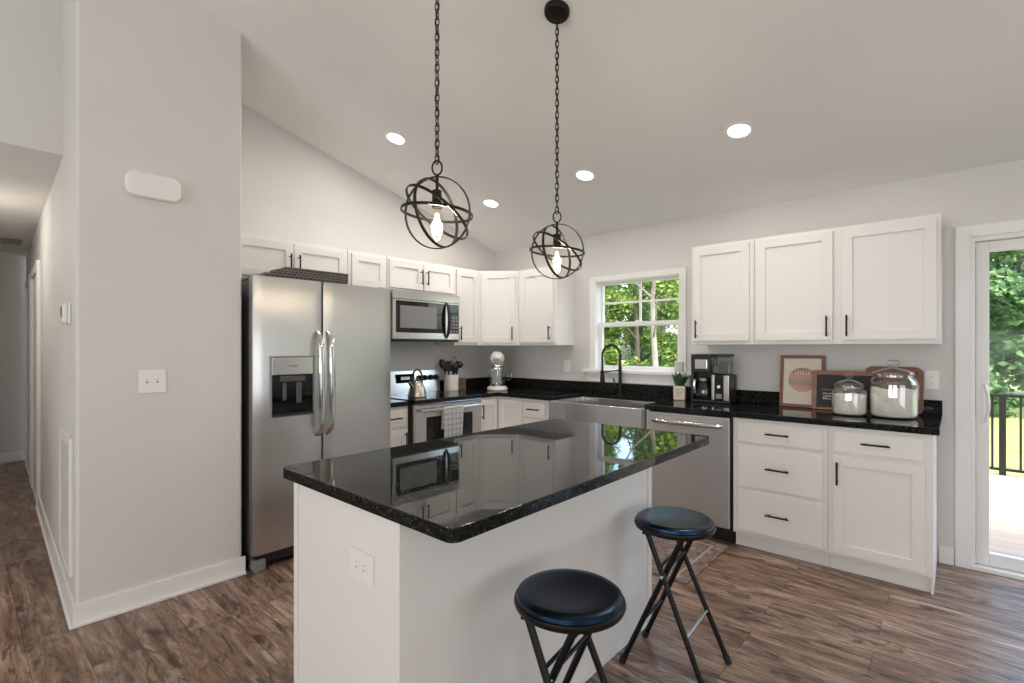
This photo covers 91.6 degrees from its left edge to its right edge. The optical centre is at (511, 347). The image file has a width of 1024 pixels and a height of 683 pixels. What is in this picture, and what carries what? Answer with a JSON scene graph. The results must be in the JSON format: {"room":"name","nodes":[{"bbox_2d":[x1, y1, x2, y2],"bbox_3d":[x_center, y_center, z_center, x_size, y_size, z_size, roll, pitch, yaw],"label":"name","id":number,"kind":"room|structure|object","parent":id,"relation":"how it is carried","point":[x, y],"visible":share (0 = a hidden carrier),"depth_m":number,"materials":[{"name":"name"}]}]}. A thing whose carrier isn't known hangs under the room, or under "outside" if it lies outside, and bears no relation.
{"room":"kitchen","nodes":[
{"label":"kitchen","id":0,"kind":"room"},
{"bbox_2d":[0,254,25,453],"bbox_3d":[-6.346,0.096,5.506,0.170,2.500,1.900,0,0,42],"label":"wall","id":1,"kind":"structure","parent":0,"point":[12,267],"depth_m":5.88,"materials":[{"name":"paint"}]},
{"bbox_2d":[0,451,24,462],"bbox_3d":[-6.261,1.293,5.464,0.014,0.105,1.310,0,0,42],"label":"baseboard","id":2,"kind":"structure","parent":1,"relation":"attached to","point":[16,456],"depth_m":5.87,"materials":[{"name":"paint"}]},
{"bbox_2d":[0,0,62,155],"bbox_3d":[-2.979,-1.675,2.361,0.010,1.165,1.300,0,0,42],"label":"wall header","id":3,"kind":"structure","parent":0,"point":[31,31],"depth_m":2.74,"materials":[{"name":"paint"}]},
{"bbox_2d":[0,142,62,255],"bbox_3d":[-4.644,-1.144,3.985,4.636,0.100,1.500,0,0,42],"label":"ceiling","id":4,"kind":"structure","parent":0,"point":[27,176],"depth_m":3.47,"materials":[{"name":"paint"}]},
{"bbox_2d":[0,237,26,244],"bbox_3d":[-5.164,-1.095,5.080,0.400,0.018,0.300,0,0,42],"label":"ceiling vent","id":5,"kind":"object","parent":4,"relation":"in","point":[23,240],"visible":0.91,"depth_m":5.10,"materials":[{"name":"paint"}]},
{"bbox_2d":[26,164,60,557],"bbox_3d":[-4.160,0.096,4.450,4.400,2.500,0.109,0,0,44],"label":"wall","id":6,"kind":"structure","parent":0,"point":[45,246],"depth_m":3.47,"materials":[{"name":"paint"}]},
{"bbox_2d":[25,274,29,482],"bbox_3d":[-5.130,0.306,5.288,0.940,2.080,0.027,0,0,44],"label":"door","id":7,"kind":"structure","parent":6,"relation":"in","point":[27,282],"depth_m":5.45,"materials":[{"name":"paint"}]},
{"bbox_2d":[30,260,39,506],"bbox_3d":[-4.306,0.306,4.500,0.940,2.080,0.027,0,0,44],"label":"door","id":8,"kind":"structure","parent":6,"relation":"in","point":[35,272],"depth_m":4.46,"materials":[{"name":"paint"}]},
{"bbox_2d":[36,496,75,628],"bbox_3d":[-3.031,1.293,3.272,2.580,0.105,0.030,0,0,44],"label":"baseboard","id":9,"kind":"structure","parent":6,"relation":"attached to","point":[65,593],"depth_m":2.92,"materials":[{"name":"paint"}]},
{"bbox_2d":[61,0,240,604],"bbox_3d":[-2.139,-0.387,2.939,0.765,3.466,0.750,0,0,42],"label":"wall partition","id":10,"kind":"structure","parent":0,"point":[150,86],"depth_m":2.65,"materials":[{"name":"paint"}]},
{"bbox_2d":[60,303,70,324],"bbox_3d":[-2.308,-0.174,2.574,0.130,0.110,0.035,0,0,44],"label":"thermostat","id":11,"kind":"object","parent":10,"relation":"attached to","point":[65,308],"visible":1,"depth_m":2.54,"materials":[{"name":"white plastic"}]},
{"bbox_2d":[59,427,72,577],"bbox_3d":[-2.392,0.801,2.668,0.540,0.690,0.017,0,0,44],"label":"air vent","id":12,"kind":"object","parent":10,"relation":"in","point":[65,440],"visible":1,"depth_m":2.60,"materials":[{"name":"metal"}]},
{"bbox_2d":[138,369,165,392],"bbox_3d":[-1.894,0.178,2.625,0.017,0.122,0.122,0,0,42],"label":"light switch","id":13,"kind":"object","parent":10,"relation":"attached to","point":[149,381],"visible":1,"depth_m":2.63,"materials":[{"name":"white plastic"}]},
{"bbox_2d":[124,170,180,202],"bbox_3d":[-1.883,-0.844,2.619,0.042,0.128,0.244,0,0,42],"label":"door chime","id":14,"kind":"object","parent":10,"relation":"attached to","point":[136,183],"visible":1,"depth_m":2.60,"materials":[{"name":"white plastic"}]},
{"bbox_2d":[69,556,245,629],"bbox_3d":[-1.848,1.293,2.669,0.028,0.105,0.792,0,0,42],"label":"baseboard","id":15,"kind":"structure","parent":10,"relation":"attached to","point":[105,607],"depth_m":2.62,"materials":[{"name":"paint"}]},
{"bbox_2d":[241,104,495,393],"bbox_3d":[-1.181,-0.285,4.674,0.120,3.261,3.115,0,0,42],"label":"wall","id":16,"kind":"structure","parent":0,"point":[292,190],"depth_m":4.24,"materials":[{"name":"paint"}]},
{"bbox_2d":[241,233,346,280],"bbox_3d":[-1.720,-0.625,3.709,0.362,0.311,0.937,0,0,42],"label":"upper cabinet","id":17,"kind":"object","parent":16,"relation":"attached to","point":[259,254],"visible":0.49,"depth_m":3.59,"materials":[{"name":"paint"}]},
{"bbox_2d":[347,250,386,287],"bbox_3d":[-1.297,-0.625,4.210,0.324,0.311,0.367,0,0,42],"label":"upper cabinet","id":18,"kind":"object","parent":16,"relation":"attached to","point":[363,269],"visible":0.63,"depth_m":4.09,"materials":[{"name":"paint"}]},
{"bbox_2d":[387,256,453,295],"bbox_3d":[-0.905,-0.635,4.620,0.362,0.291,0.759,0,0,42],"label":"upper cabinet","id":19,"kind":"object","parent":16,"relation":"attached to","point":[402,274],"visible":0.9,"depth_m":4.48,"materials":[{"name":"paint"}]},
{"bbox_2d":[390,290,458,341],"bbox_3d":[-0.874,-0.271,4.585,0.452,0.433,0.758,0,0,42],"label":"microwave","id":20,"kind":"object","parent":19,"relation":"attached to","point":[414,316],"visible":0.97,"depth_m":4.44,"materials":[{"name":"grey metal"}]},
{"bbox_2d":[434,267,477,344],"bbox_3d":[-0.545,-0.401,5.022,0.362,0.759,0.315,0,0,42],"label":"upper cabinet","id":21,"kind":"object","parent":16,"relation":"attached to","point":[465,280],"visible":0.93,"depth_m":4.94,"materials":[{"name":"paint"}]},
{"bbox_2d":[0,460,1023,682],"bbox_3d":[-2.144,1.406,2.044,11.550,0.120,8.340,0,0,42],"label":"floor","id":22,"kind":"structure","parent":0,"point":[778,618],"depth_m":2.37,"materials":[{"name":"brown wood"}]},
{"bbox_2d":[241,274,389,572],"bbox_3d":[-1.469,0.453,3.535,0.849,1.786,0.962,0,0,42],"label":"refrigerator","id":23,"kind":"object","parent":22,"relation":"on","point":[315,355],"visible":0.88,"depth_m":3.13,"materials":[{"name":"grey metal"}]},
{"bbox_2d":[242,267,348,283],"bbox_3d":[-1.460,-0.476,3.371,0.363,0.070,0.571,0,0,42],"label":"wicker basket","id":24,"kind":"object","parent":23,"relation":"on","point":[286,272],"visible":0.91,"depth_m":3.25,"materials":[{"name":"black wicker"}]},
{"bbox_2d":[390,406,407,447],"bbox_3d":[-1.153,0.908,4.115,0.665,0.876,0.311,0,0,42],"label":"base cabinet","id":25,"kind":"object","parent":22,"relation":"on","point":[398,416],"visible":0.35,"depth_m":3.96,"materials":[{"name":"paint"}]},
{"bbox_2d":[390,399,409,407],"bbox_3d":[-1.162,0.401,4.123,0.638,0.138,0.311,0,0,42],"label":"countertop","id":26,"kind":"structure","parent":25,"relation":"on","point":[393,402],"depth_m":3.98,"materials":[{"name":"black stone"}]},
{"bbox_2d":[390,369,482,443],"bbox_3d":[-0.752,0.783,4.479,0.718,1.125,0.760,0,0,42],"label":"range","id":27,"kind":"object","parent":22,"relation":"on","point":[425,413],"visible":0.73,"depth_m":4.37,"materials":[{"name":"silver metal"}]},
{"bbox_2d":[407,369,426,397],"bbox_3d":[-0.811,0.302,4.262,0.164,0.241,0.164,0,0,-12],"label":"tea kettle","id":28,"kind":"object","parent":27,"relation":"on","point":[417,389],"visible":1,"depth_m":4.21,"materials":[{"name":"silver metal"}]},
{"bbox_2d":[390,390,481,403],"bbox_3d":[-0.749,0.437,4.476,0.599,0.026,0.760,0,0,42],"label":"cooktop","id":29,"kind":"object","parent":27,"relation":"in","point":[433,396],"depth_m":4.39,"materials":[{"name":"black glass"}]},
{"bbox_2d":[441,405,462,437],"bbox_3d":[-0.504,0.671,4.233,0.044,0.348,0.222,0,0,42],"label":"dish towel","id":30,"kind":"object","parent":27,"relation":"hanging from","point":[452,416],"visible":0.88,"depth_m":4.21,"materials":[{"name":"white fabric"}]},
{"bbox_2d":[294,467,651,682],"bbox_3d":[-0.055,0.908,2.112,0.670,0.875,1.482,0,0,42],"label":"kitchen island","id":31,"kind":"object","parent":22,"relation":"on","point":[435,610],"visible":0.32,"depth_m":1.61,"materials":[{"name":"paint"}]},
{"bbox_2d":[349,545,373,586],"bbox_3d":[-0.446,0.643,1.468,0.128,0.085,0.008,0,0,42],"label":"wall outlet","id":32,"kind":"object","parent":31,"relation":"attached to","point":[361,564],"visible":1,"depth_m":1.46,"materials":[{"name":"white plastic"}]},
{"bbox_2d":[353,558,358,569],"bbox_3d":[-0.462,0.643,1.480,0.031,0.028,0.002,0,0,42],"label":"receptacle","id":33,"kind":"object","parent":32,"relation":"attached to","point":[355,560],"depth_m":1.48,"materials":[{"name":"white plastic"}]},
{"bbox_2d":[361,562,366,573],"bbox_3d":[-0.432,0.643,1.453,0.031,0.028,0.002,0,0,42],"label":"receptacle","id":34,"kind":"object","parent":32,"relation":"attached to","point":[363,564],"depth_m":1.45,"materials":[{"name":"white plastic"}]},
{"bbox_2d":[283,419,708,542],"bbox_3d":[0.066,0.451,2.113,0.938,0.038,1.669,0,0,42],"label":"island countertop","id":35,"kind":"structure","parent":31,"relation":"on","point":[455,489],"depth_m":1.75,"materials":[{"name":"black stone"}]},
{"bbox_2d":[481,396,523,430],"bbox_3d":[-0.134,0.908,5.050,0.938,0.876,0.896,0,0,42],"label":"base cabinet","id":36,"kind":"object","parent":22,"relation":"on","point":[497,412],"visible":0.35,"depth_m":4.73,"materials":[{"name":"paint"}]},
{"bbox_2d":[439,377,941,435],"bbox_3d":[0.956,0.401,4.073,3.864,0.138,0.898,0,0,42],"label":"countertop","id":37,"kind":"structure","parent":36,"relation":"on","point":[751,404],"depth_m":3.75,"materials":[{"name":"black stone"}]},
{"bbox_2d":[444,374,458,390],"bbox_3d":[-0.607,0.350,4.978,0.146,0.162,0.146,0,0,42],"label":"utensil crock","id":38,"kind":"object","parent":37,"relation":"on","point":[451,382],"visible":0.95,"depth_m":4.92,"materials":[{"name":"white ceramic"}]},
{"bbox_2d":[439,359,445,374],"bbox_3d":[-0.672,0.268,4.978,0.113,0.303,0.018,0,0,1],"label":"serving spoon","id":39,"kind":"object","parent":38,"relation":"in","point":[441,363],"visible":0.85,"depth_m":4.97,"materials":[{"name":"black plastic"}]},
{"bbox_2d":[443,361,451,374],"bbox_3d":[-0.634,0.274,4.949,0.088,0.288,0.046,0,0,1],"label":"spatula","id":40,"kind":"object","parent":38,"relation":"in","point":[447,364],"visible":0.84,"depth_m":4.93,"materials":[{"name":"black plastic"}]},
{"bbox_2d":[451,363,457,374],"bbox_3d":[-0.575,0.286,4.932,0.089,0.266,0.045,0,0,35],"label":"slotted spoon","id":41,"kind":"object","parent":38,"relation":"in","point":[454,368],"visible":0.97,"depth_m":4.92,"materials":[{"name":"black plastic"}]},
{"bbox_2d":[455,361,462,374],"bbox_3d":[-0.538,0.276,4.979,0.093,0.286,0.087,0,0,42],"label":"ladle","id":42,"kind":"object","parent":38,"relation":"in","point":[460,364],"visible":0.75,"depth_m":4.96,"materials":[{"name":"black plastic"}]},
{"bbox_2d":[459,378,465,389],"bbox_3d":[-0.532,0.371,5.107,0.116,0.120,0.084,0,0,-10],"label":"box","id":43,"kind":"object","parent":37,"relation":"on","point":[462,381],"visible":0.55,"depth_m":5.07,"materials":[{"name":"brown wood"}]},
{"bbox_2d":[487,351,512,390],"bbox_3d":[-0.126,0.235,5.088,0.258,0.392,0.356,0,0,-3],"label":"stand mixer","id":44,"kind":"object","parent":37,"relation":"on","point":[497,358],"visible":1,"depth_m":4.97,"materials":[{"name":"white metal"}]},
{"bbox_2d":[487,368,512,383],"bbox_3d":[-0.142,0.293,5.022,0.214,0.174,0.214,0,0,42],"label":"glass bowl","id":45,"kind":"object","parent":44,"relation":"on","point":[497,371],"depth_m":5.16,"materials":[{"name":"clear glass"}]},
{"bbox_2d":[549,396,655,428],"bbox_3d":[0.821,0.584,4.244,0.882,0.240,0.523,0,0,42],"label":"sink","id":46,"kind":"object","parent":37,"relation":"in","point":[618,412],"visible":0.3,"depth_m":4.10,"materials":[{"name":"silver metal"}]},
{"bbox_2d":[600,344,622,394],"bbox_3d":[0.910,0.198,4.558,0.211,0.466,0.060,0,0,16],"label":"kitchen faucet","id":47,"kind":"object","parent":37,"relation":"on","point":[602,377],"visible":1,"depth_m":4.54,"materials":[{"name":"black metal"}]},
{"bbox_2d":[670,372,689,400],"bbox_3d":[1.377,0.310,4.091,0.154,0.243,0.151,0,0,24],"label":"potted succulent","id":48,"kind":"object","parent":37,"relation":"on","point":[679,390],"visible":1,"depth_m":4.06,"materials":[{"name":"green plant"}]},
{"bbox_2d":[691,354,736,403],"bbox_3d":[1.577,0.242,3.915,0.300,0.378,0.209,0,0,42],"label":"coffee maker","id":49,"kind":"object","parent":37,"relation":"on","point":[707,386],"visible":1,"depth_m":3.88,"materials":[{"name":"black plastic"}]},
{"bbox_2d":[695,359,706,368],"bbox_3d":[1.483,0.131,3.910,0.097,0.076,0.007,0,0,42],"label":"panel","id":50,"kind":"object","parent":49,"relation":"on","point":[699,363],"depth_m":3.91,"materials":[{"name":"silver metal"}]},
{"bbox_2d":[779,355,825,407],"bbox_3d":[2.094,0.244,3.597,0.285,0.374,0.066,0,0,42],"label":"framed print","id":51,"kind":"object","parent":37,"relation":"on","point":[795,370],"visible":0.9,"depth_m":3.61,"materials":[{"name":"brown wood"}]},
{"bbox_2d":[831,374,867,415],"bbox_3d":[2.163,0.299,3.196,0.192,0.264,0.192,0,0,42],"label":"glass jar","id":52,"kind":"object","parent":37,"relation":"on","point":[849,404],"visible":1,"depth_m":3.13,"materials":[{"name":"clear glass"}]},
{"bbox_2d":[812,370,888,412],"bbox_3d":[2.279,0.295,3.372,0.430,0.272,0.052,0,0,42],"label":"chalkboard sign","id":53,"kind":"object","parent":37,"relation":"on","point":[823,381],"visible":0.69,"depth_m":3.43,"materials":[{"name":"brown wood"}]},
{"bbox_2d":[869,360,918,419],"bbox_3d":[2.363,0.253,3.087,0.248,0.356,0.248,0,0,42],"label":"glass jar","id":54,"kind":"object","parent":37,"relation":"on","point":[893,399],"visible":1,"depth_m":3.00,"materials":[{"name":"clear glass"}]},
{"bbox_2d":[866,366,923,413],"bbox_3d":[2.489,0.278,3.250,0.305,0.305,0.044,0,0,42],"label":"cutting board","id":55,"kind":"object","parent":37,"relation":"on","point":[919,376],"visible":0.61,"depth_m":3.19,"materials":[{"name":"brown wood"}]},
{"bbox_2d":[524,399,548,423],"bbox_3d":[0.409,0.908,4.720,0.309,0.876,0.665,0,0,42],"label":"base cabinet","id":56,"kind":"object","parent":22,"relation":"on","point":[534,410],"visible":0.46,"depth_m":4.50,"materials":[{"name":"paint"}]},
{"bbox_2d":[514,569,625,682],"bbox_3d":[0.170,1.034,1.477,0.390,0.629,0.330,0,0,34],"label":"bar stool","id":57,"kind":"object","parent":22,"relation":"on","point":[574,603],"visible":1,"depth_m":1.42,"materials":[{"name":"black leather"}]},
{"bbox_2d":[619,506,731,682],"bbox_3d":[0.688,1.034,2.114,0.390,0.629,0.330,0,0,38],"label":"bar stool","id":58,"kind":"object","parent":22,"relation":"on","point":[681,525],"visible":1,"depth_m":2.07,"materials":[{"name":"black metal"}]},
{"bbox_2d":[652,536,729,583],"bbox_3d":[0.543,1.341,3.706,1.840,0.008,0.720,0,0,42],"label":"runner rug","id":59,"kind":"object","parent":22,"relation":"on","point":[701,553],"visible":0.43,"depth_m":3.22,"materials":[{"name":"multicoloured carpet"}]},
{"bbox_2d":[648,410,735,543],"bbox_3d":[1.439,0.912,3.770,0.605,0.868,0.670,0,0,42],"label":"dishwasher","id":60,"kind":"object","parent":22,"relation":"on","point":[700,480],"visible":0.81,"depth_m":3.49,"materials":[{"name":"silver metal"}]},
{"bbox_2d":[733,417,829,566],"bbox_3d":[1.887,0.908,3.398,0.548,0.876,0.665,0,0,42],"label":"base cabinet","id":61,"kind":"object","parent":22,"relation":"on","point":[780,469],"visible":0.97,"depth_m":3.17,"materials":[{"name":"paint"}]},
{"bbox_2d":[828,426,936,594],"bbox_3d":[2.274,0.908,3.052,0.486,0.876,0.665,0,0,42],"label":"base cabinet","id":62,"kind":"object","parent":22,"relation":"on","point":[882,485],"visible":0.98,"depth_m":2.83,"materials":[{"name":"paint"}]},
{"bbox_2d":[193,0,1023,251],"bbox_3d":[-0.337,-1.660,0.502,6.800,1.375,8.850,0,0,42],"label":"ceiling","id":63,"kind":"structure","parent":0,"point":[837,95],"depth_m":2.91,"materials":[{"name":"paint"}]},
{"bbox_2d":[384,131,407,145],"bbox_3d":[-0.878,-1.580,3.765,0.174,0.050,0.179,0,0,-43],"label":"recessed light","id":64,"kind":"object","parent":63,"relation":"in","point":[396,138],"visible":1,"depth_m":3.76,"materials":[{"name":"white plastic"}]},
{"bbox_2d":[400,0,472,248],"bbox_3d":[-0.282,-1.117,1.876,0.276,1.490,0.271,0,0,42],"label":"pendant light","id":65,"kind":"object","parent":63,"relation":"hanging from","point":[437,199],"visible":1,"depth_m":1.87,"materials":[{"name":"brown metal"}]},
{"bbox_2d":[432,174,441,208],"bbox_3d":[-0.282,-0.589,1.876,0.038,0.127,0.039,0,0,42],"label":"socket","id":66,"kind":"object","parent":65,"relation":"attached to","point":[434,199],"depth_m":1.86,"materials":[{"name":"brown metal"}]},
{"bbox_2d":[481,198,500,207],"bbox_3d":[-0.192,-1.312,4.535,0.174,0.050,0.179,0,0,-43],"label":"recessed light","id":67,"kind":"object","parent":63,"relation":"in","point":[488,202],"visible":1,"depth_m":4.53,"materials":[{"name":"white plastic"}]},
{"bbox_2d":[529,0,584,278],"bbox_3d":[0.221,-1.001,2.438,0.271,1.331,0.271,0,0,42],"label":"pendant light","id":68,"kind":"object","parent":63,"relation":"hanging from","point":[556,12],"visible":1,"depth_m":2.43,"materials":[{"name":"brown metal"}]},
{"bbox_2d":[553,221,560,248],"bbox_3d":[0.221,-0.552,2.438,0.038,0.127,0.039,0,0,42],"label":"socket","id":69,"kind":"object","parent":68,"relation":"attached to","point":[555,242],"depth_m":2.43,"materials":[{"name":"brown metal"}]},
{"bbox_2d":[573,169,596,181],"bbox_3d":[0.559,-1.320,3.822,0.174,0.050,0.179,0,0,-43],"label":"recessed light","id":70,"kind":"object","parent":63,"relation":"in","point":[584,175],"visible":1,"depth_m":3.82,"materials":[{"name":"white plastic"}]},
{"bbox_2d":[723,121,754,139],"bbox_3d":[1.388,-1.326,3.047,0.174,0.050,0.179,0,0,-43],"label":"recessed light","id":71,"kind":"object","parent":63,"relation":"in","point":[737,130],"visible":1,"depth_m":3.04,"materials":[{"name":"white plastic"}]},
{"bbox_2d":[673,386,685,400],"bbox_3d":[1.378,0.372,4.093,0.092,0.118,0.092,0,0,24],"label":"pot","id":72,"kind":"object","parent":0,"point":[679,392],"depth_m":4.05,"materials":[{"name":"beige ceramic"}]},
{"bbox_2d":[496,159,1023,564],"bbox_3d":[2.374,0.096,3.497,6.750,2.500,0.130,0,0,42],"label":"wall","id":73,"kind":"structure","parent":0,"point":[994,193],"depth_m":3.61,"materials":[{"name":"paint"}]},
{"bbox_2d":[464,271,532,345],"bbox_3d":[-0.153,-0.401,5.276,0.608,0.759,0.584,0,0,42],"label":"upper cabinet","id":74,"kind":"object","parent":73,"relation":"attached to","point":[498,291],"visible":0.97,"depth_m":5.05,"materials":[{"name":"paint"}]},
{"bbox_2d":[519,266,574,344],"bbox_3d":[0.328,-0.401,4.996,0.475,0.759,0.362,0,0,42],"label":"upper cabinet","id":75,"kind":"object","parent":73,"relation":"attached to","point":[546,305],"visible":0.9,"depth_m":4.87,"materials":[{"name":"paint"}]},
{"bbox_2d":[564,360,569,371],"bbox_3d":[0.553,0.191,5.032,0.072,0.118,0.008,0,0,42],"label":"wall outlet","id":76,"kind":"object","parent":73,"relation":"attached to","point":[566,363],"visible":1,"depth_m":5.03,"materials":[{"name":"white plastic"}]},
{"bbox_2d":[582,267,690,385],"bbox_3d":[1.146,-0.176,4.558,1.080,1.003,0.185,0,0,42],"label":"window","id":77,"kind":"structure","parent":73,"relation":"in","point":[630,374],"depth_m":4.56,"materials":[{"name":"paint"}]},
{"bbox_2d":[674,362,683,371],"bbox_3d":[1.419,0.166,4.229,0.072,0.085,0.044,0,0,42],"label":"canister","id":78,"kind":"object","parent":77,"relation":"on","point":[678,366],"visible":0.98,"depth_m":4.21,"materials":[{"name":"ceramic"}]},
{"bbox_2d":[439,377,941,416],"bbox_3d":[0.956,0.381,4.073,3.864,0.100,0.898,0,0,42],"label":"backsplash","id":79,"kind":"structure","parent":73,"relation":"attached to","point":[931,407],"depth_m":4.57,"materials":[{"name":"black stone"}]},
{"bbox_2d":[692,239,754,344],"bbox_3d":[1.649,-0.401,3.814,0.454,0.759,0.362,0,0,42],"label":"upper cabinet","id":80,"kind":"object","parent":73,"relation":"attached to","point":[723,274],"visible":0.95,"depth_m":3.70,"materials":[{"name":"paint"}]},
{"bbox_2d":[755,213,941,344],"bbox_3d":[2.197,-0.401,3.324,1.013,0.759,0.362,0,0,42],"label":"upper cabinet","id":81,"kind":"object","parent":73,"relation":"attached to","point":[880,282],"visible":1,"depth_m":3.17,"materials":[{"name":"paint"}]},
{"bbox_2d":[924,371,938,389],"bbox_3d":[2.656,0.206,3.151,0.072,0.118,0.008,0,0,42],"label":"wall outlet","id":82,"kind":"object","parent":73,"relation":"attached to","point":[931,378],"visible":1,"depth_m":3.15,"materials":[{"name":"white plastic"}]},
{"bbox_2d":[939,545,953,565],"bbox_3d":[2.702,1.293,3.098,0.070,0.105,0.028,0,0,42],"label":"baseboard","id":83,"kind":"structure","parent":73,"relation":"attached to","point":[946,554],"depth_m":3.10,"materials":[{"name":"paint"}]},
{"bbox_2d":[955,219,1023,580],"bbox_3d":[3.503,0.303,2.478,1.940,2.086,0.185,0,0,42],"label":"door","id":84,"kind":"structure","parent":73,"relation":"in","point":[973,243],"depth_m":3.03,"materials":[{"name":"paint"}]},
{"label":"outside","id":85,"kind":"structure","parent":0,"visible":0},
{"bbox_2d":[989,473,1023,557],"bbox_3d":[5.752,1.521,3.261,6.900,0.050,3.960,0,0,42],"label":"deck","id":86,"kind":"object","parent":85,"point":[1006,493],"depth_m":4.46,"materials":[{"name":"beige wood"}]},
{"bbox_2d":[989,393,1023,475],"bbox_3d":[7.038,1.021,4.699,6.900,0.950,0.070,0,0,42],"label":"deck railing","id":87,"kind":"object","parent":86,"relation":"on","point":[1002,468],"visible":0.3,"depth_m":5.82,"materials":[{"name":"black metal"}]},
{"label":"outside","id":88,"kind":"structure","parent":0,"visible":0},
{"bbox_2d":[618,360,1023,476],"bbox_3d":[19.859,1.971,28.113,80.000,0.250,59.860,0,0,42],"label":"lawn","id":89,"kind":"structure","parent":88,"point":[1012,423],"depth_m":9.88,"materials":[{"name":"green plant"}]},
{"bbox_2d":[604,285,621,358],"bbox_3d":[3.085,-2.189,23.340,4.036,8.988,3.348,0,0,16],"label":"leafy tree","id":90,"kind":"object","parent":89,"relation":"on","point":[611,285],"visible":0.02,"depth_m":23.23,"materials":[{"name":"green plant"}]},
{"bbox_2d":[605,285,629,365],"bbox_3d":[4.904,-2.189,28.127,3.348,8.988,4.036,0,0,-27],"label":"leafy tree","id":91,"kind":"object","parent":89,"relation":"on","point":[617,361],"visible":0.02,"depth_m":26.93,"materials":[{"name":"green plant"}]},
{"bbox_2d":[604,279,678,366],"bbox_3d":[4.401,-2.189,16.718,4.036,8.988,3.348,0,0,18],"label":"leafy tree","id":92,"kind":"object","parent":89,"relation":"on","point":[664,350],"visible":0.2,"depth_m":16.16,"materials":[{"name":"green plant"}]},
{"bbox_2d":[617,285,678,366],"bbox_3d":[6.105,-2.600,20.731,3.338,9.058,4.216,0,0,7],"label":"leafy tree","id":93,"kind":"object","parent":89,"relation":"on","point":[644,355],"visible":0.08,"depth_m":20.59,"materials":[{"name":"green plant"}]},
{"bbox_2d":[621,288,678,351],"bbox_3d":[8.692,-2.600,29.975,3.338,9.058,4.216,0,0,-34],"label":"leafy tree","id":94,"kind":"object","parent":89,"relation":"on","point":[677,288],"visible":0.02,"depth_m":30.10,"materials":[{"name":"green plant"}]},
{"bbox_2d":[625,286,676,363],"bbox_3d":[7.444,-2.600,25.370,3.338,9.058,4.216,0,0,22],"label":"leafy tree","id":95,"kind":"object","parent":89,"relation":"on","point":[633,286],"visible":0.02,"depth_m":25.23,"materials":[{"name":"green plant"}]},
{"bbox_2d":[634,280,678,366],"bbox_3d":[3.731,-2.309,12.978,2.446,8.412,3.030,0,0,42],"label":"leafy tree","id":96,"kind":"object","parent":89,"relation":"on","point":[653,313],"visible":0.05,"depth_m":13.09,"materials":[{"name":"green plant"}]},
{"bbox_2d":[989,249,1023,417],"bbox_3d":[12.581,-2.209,13.647,4.156,8.696,3.674,0,0,7],"label":"leafy tree","id":97,"kind":"object","parent":89,"relation":"on","point":[1004,300],"visible":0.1,"depth_m":12.92,"materials":[{"name":"green plant"}]},
{"bbox_2d":[989,256,1023,390],"bbox_3d":[17.246,-2.209,15.586,3.674,8.696,4.156,0,0,-20],"label":"leafy tree","id":98,"kind":"object","parent":89,"relation":"on","point":[1019,329],"visible":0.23,"depth_m":16.55,"materials":[{"name":"green plant"}]},
{"bbox_2d":[989,250,1023,390],"bbox_3d":[19.248,-1.933,19.821,3.534,8.346,3.970,0,0,23],"label":"leafy tree","id":99,"kind":"object","parent":89,"relation":"on","point":[1007,383],"visible":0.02,"depth_m":19.29,"materials":[{"name":"green plant"}]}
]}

